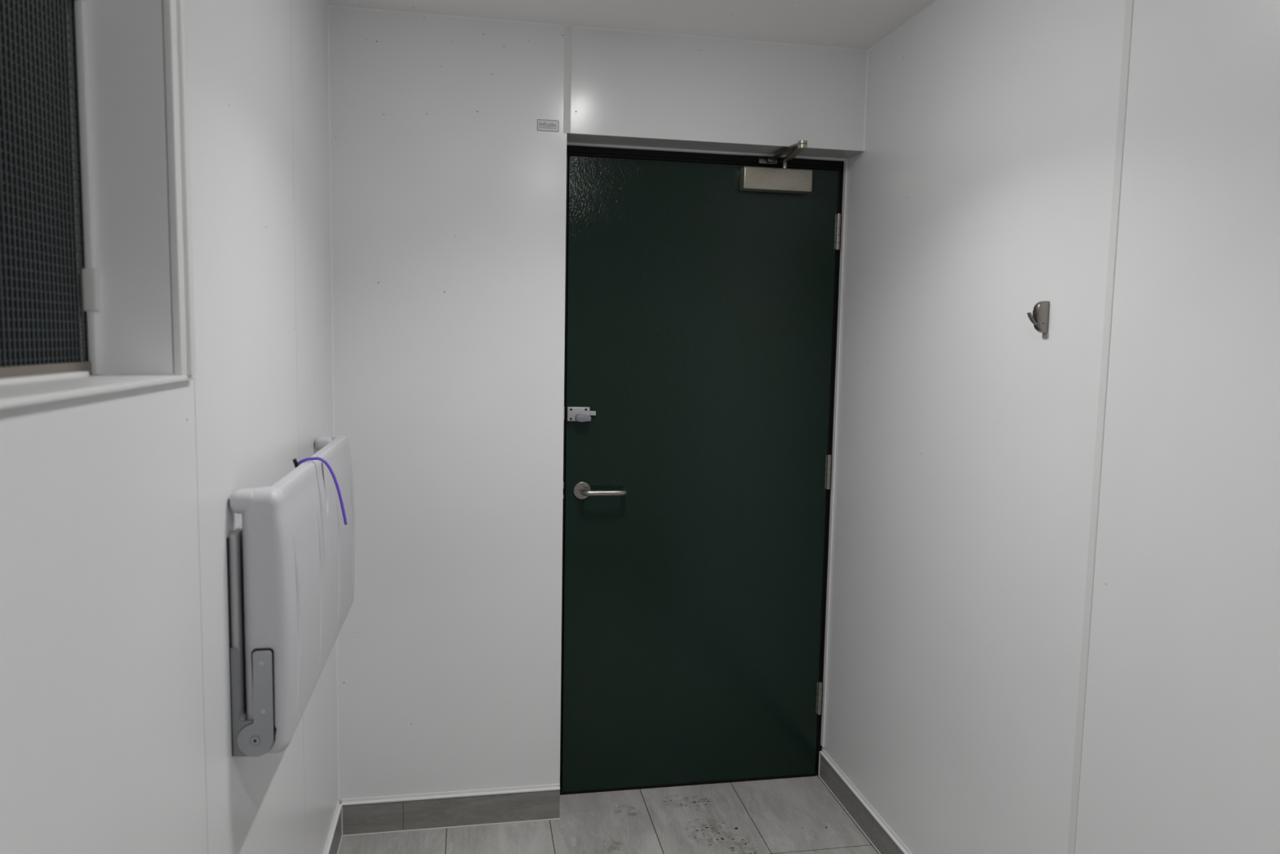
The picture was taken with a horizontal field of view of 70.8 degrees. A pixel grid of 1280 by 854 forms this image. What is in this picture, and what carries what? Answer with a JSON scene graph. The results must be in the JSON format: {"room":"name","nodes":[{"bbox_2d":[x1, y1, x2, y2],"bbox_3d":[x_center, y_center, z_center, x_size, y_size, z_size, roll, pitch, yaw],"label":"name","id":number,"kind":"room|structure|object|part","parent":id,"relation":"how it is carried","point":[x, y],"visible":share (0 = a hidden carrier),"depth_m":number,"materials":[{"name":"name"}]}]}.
{"room":"public restroom","nodes":[
{"label":"public restroom","id":0,"kind":"room"},
{"bbox_2d":[0,0,338,853],"bbox_3d":[-0.662,0.209,0.825,0.221,2.386,3.950,0,6,-11],"label":"wall","id":1,"kind":"structure","parent":0,"point":[117,518],"depth_m":1.27,"materials":[{"name":"white paint"}]},
{"bbox_2d":[0,0,196,408],"bbox_3d":[-0.576,-0.449,0.457,0.215,1.002,1.528,0,6,-11],"label":"window","id":2,"kind":"structure","parent":1,"relation":"in","point":[86,300],"depth_m":1.15,"materials":[{"name":"white"}]},
{"bbox_3d":[-0.690,-0.338,0.720,0.086,0.726,0.962,0,6,-11],"label":"panel","id":3,"kind":"part","parent":2,"relation":"part of","materials":[{"name":"black"}]},
{"bbox_3d":[-0.643,-0.035,0.757,0.016,0.016,0.858,0,6,-11],"label":"rail","id":4,"kind":"part","parent":2,"relation":"part of","materials":[{"name":"brown"}]},
{"bbox_3d":[-0.547,0.004,0.508,0.130,0.008,1.528,0,6,-11],"label":"sill","id":5,"kind":"part","parent":2,"relation":"part of","materials":[{"name":"white plastic"}]},
{"bbox_3d":[-0.611,-0.545,1.185,0.019,0.953,0.060,0,6,-11],"label":"frame","id":6,"kind":"part","parent":2,"relation":"part of","materials":[{"name":"white plastic"}]},
{"bbox_2d":[226,435,355,756],"bbox_3d":[-0.705,0.286,1.906,0.094,0.451,0.883,0,6,-11],"label":"table","id":7,"kind":"object","parent":1,"relation":"attached to","point":[291,559],"visible":0.99,"depth_m":1.51,"materials":[{"name":"grey plastic"}]},
{"bbox_3d":[-0.648,0.122,1.484,0.048,0.038,0.052,0,6,-11],"label":"pivot arm","id":8,"kind":"part","parent":7,"relation":"part of","materials":[{"name":"grey plastic"}]},
{"bbox_3d":[-0.637,0.458,1.489,0.057,0.180,0.004,0,6,-11],"label":"hinge arm","id":9,"kind":"part","parent":7,"relation":"part of","materials":[{"name":"grey paint"}]},
{"bbox_2d":[292,457,347,524],"bbox_3d":[-0.644,0.130,1.816,0.104,0.139,0.016,0,6,-11],"label":"strap","id":10,"kind":"object","parent":7,"relation":"attached to","point":[296,464],"visible":0.97,"depth_m":1.81,"materials":[{"name":"blue"}]},
{"bbox_3d":[-0.796,0.042,2.279,0.048,0.038,0.053,0,6,-11],"label":"pivot arm","id":11,"kind":"part","parent":7,"relation":"part of","materials":[{"name":"grey plastic"}]},
{"bbox_2d":[323,800,342,853],"bbox_3d":[-0.551,1.351,0.854,0.012,0.112,3.741,0,6,-11],"label":"baseboard","id":12,"kind":"structure","parent":1,"relation":"attached to","point":[334,840],"depth_m":2.57,"materials":[{"name":"stone"}]},
{"bbox_2d":[324,0,939,799],"bbox_3d":[0.242,0.165,0.887,1.580,2.276,3.750,0,6,-11],"label":"trim","id":13,"kind":"structure","parent":1,"relation":"attached to","point":[326,1],"depth_m":2.57,"materials":[{"name":"white plastic"}]},
{"bbox_2d":[328,7,866,804],"bbox_3d":[-0.105,0.025,2.827,1.650,2.386,0.201,0,6,-11],"label":"wall","id":14,"kind":"structure","parent":0,"point":[449,197],"depth_m":2.64,"materials":[{"name":"white paint"}]},
{"bbox_2d":[341,783,559,836],"bbox_3d":[-0.570,1.166,2.747,0.652,0.112,0.012,0,6,-11],"label":"baseboard","id":15,"kind":"structure","parent":14,"relation":"attached to","point":[519,804],"depth_m":2.74,"materials":[{"name":"stone"}]},
{"bbox_2d":[537,119,559,131],"bbox_3d":[-0.266,-0.871,2.604,0.063,0.032,0.001,0,6,-11],"label":"sticker","id":16,"kind":"object","parent":14,"relation":"attached to","point":[542,124],"visible":1,"depth_m":2.60,"materials":[{"name":"grey"}]},
{"bbox_2d":[563,25,571,133],"bbox_3d":[-0.209,-1.003,2.600,0.020,0.301,0.004,0,6,-11],"label":"trim","id":17,"kind":"structure","parent":14,"relation":"attached to","point":[567,29],"depth_m":2.60,"materials":[{"name":"white paint"}]},
{"bbox_2d":[560,145,844,795],"bbox_3d":[0.196,0.171,2.930,0.919,2.086,0.132,0,6,-11],"label":"door","id":18,"kind":"structure","parent":14,"relation":"in","point":[701,309],"depth_m":2.93,"materials":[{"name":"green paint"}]},
{"bbox_3d":[-0.184,0.202,2.865,0.055,0.055,0.008,0,6,-11],"label":"lever handle","id":19,"kind":"part","parent":18,"relation":"part of","materials":[{"name":"silver metal"}]},
{"bbox_3d":[-0.114,0.204,2.842,0.149,0.018,0.066,0,6,-11],"label":"lever","id":20,"kind":"part","parent":18,"relation":"part of","materials":[{"name":"silver metal"}]},
{"bbox_2d":[739,140,812,193],"bbox_3d":[0.451,-0.793,2.755,0.226,0.110,0.261,0,6,-11],"label":"door closer","id":21,"kind":"object","parent":18,"relation":"attached to","point":[759,179],"depth_m":2.83,"materials":[{"name":"silver metal"}]},
{"bbox_3d":[0.444,-0.839,2.744,0.017,0.012,0.225,-1,6,-16],"label":"fore arm","id":22,"kind":"part","parent":21,"relation":"part of","materials":[{"name":"silver metal"}]},
{"bbox_3d":[0.443,-0.842,2.723,0.004,0.004,0.145,-1,6,-19],"label":"rod","id":23,"kind":"part","parent":21,"relation":"part of","materials":[{"name":"silver metal"}]},
{"bbox_3d":[0.466,-0.830,2.747,0.027,0.011,0.221,1,6,-5],"label":"arm","id":24,"kind":"part","parent":21,"relation":"part of","materials":[{"name":"silver metal"}]},
{"bbox_2d":[566,142,846,161],"bbox_3d":[0.213,-0.863,2.828,0.914,0.006,0.018,0,6,-11],"label":"trim","id":25,"kind":"structure","parent":14,"relation":"attached to","point":[567,143],"depth_m":2.81,"materials":[{"name":"white plastic"}]},
{"bbox_2d":[337,775,879,853],"bbox_3d":[0.141,1.431,1.149,2.080,0.080,4.250,0,6,-11],"label":"floor","id":26,"kind":"structure","parent":0,"point":[787,815],"depth_m":2.77,"materials":[{"name":"tile"}]},
{"bbox_2d":[326,0,936,49],"bbox_3d":[0.188,-1.022,0.910,2.080,0.081,4.250,0,6,-11],"label":"ceiling","id":27,"kind":"structure","parent":0,"point":[845,24],"depth_m":2.48,"materials":[{"name":"white paint"}]},
{"bbox_2d":[822,0,1279,853],"bbox_3d":[1.049,0.205,1.195,0.121,2.386,4.050,0,6,-11],"label":"wall","id":28,"kind":"structure","parent":0,"point":[980,190],"depth_m":1.86,"materials":[{"name":"white paint"}]},
{"bbox_2d":[820,158,848,747],"bbox_3d":[0.647,0.117,3.008,0.006,1.976,0.022,0,6,-11],"label":"trim","id":29,"kind":"structure","parent":28,"relation":"attached to","point":[846,162],"depth_m":3.00,"materials":[{"name":"white plastic"}]},
{"bbox_2d":[817,747,911,853],"bbox_3d":[0.977,1.350,1.213,0.012,0.102,3.887,0,6,-11],"label":"baseboard","id":30,"kind":"structure","parent":28,"relation":"attached to","point":[877,832],"depth_m":2.79,"materials":[{"name":"stone"}]},
{"bbox_2d":[1026,301,1049,337],"bbox_3d":[0.835,-0.226,1.895,0.044,0.078,0.020,0,6,-11],"label":"coat hook","id":31,"kind":"object","parent":28,"relation":"attached to","point":[1039,318],"visible":1,"depth_m":1.89,"materials":[{"name":"silver metal"}]},
{"bbox_2d":[1067,0,1133,853],"bbox_3d":[0.884,0.098,1.745,0.003,2.286,0.020,0,6,-11],"label":"trim","id":32,"kind":"structure","parent":28,"relation":"attached to","point":[1129,3],"depth_m":1.73,"materials":[{"name":"white plastic"}]}
]}

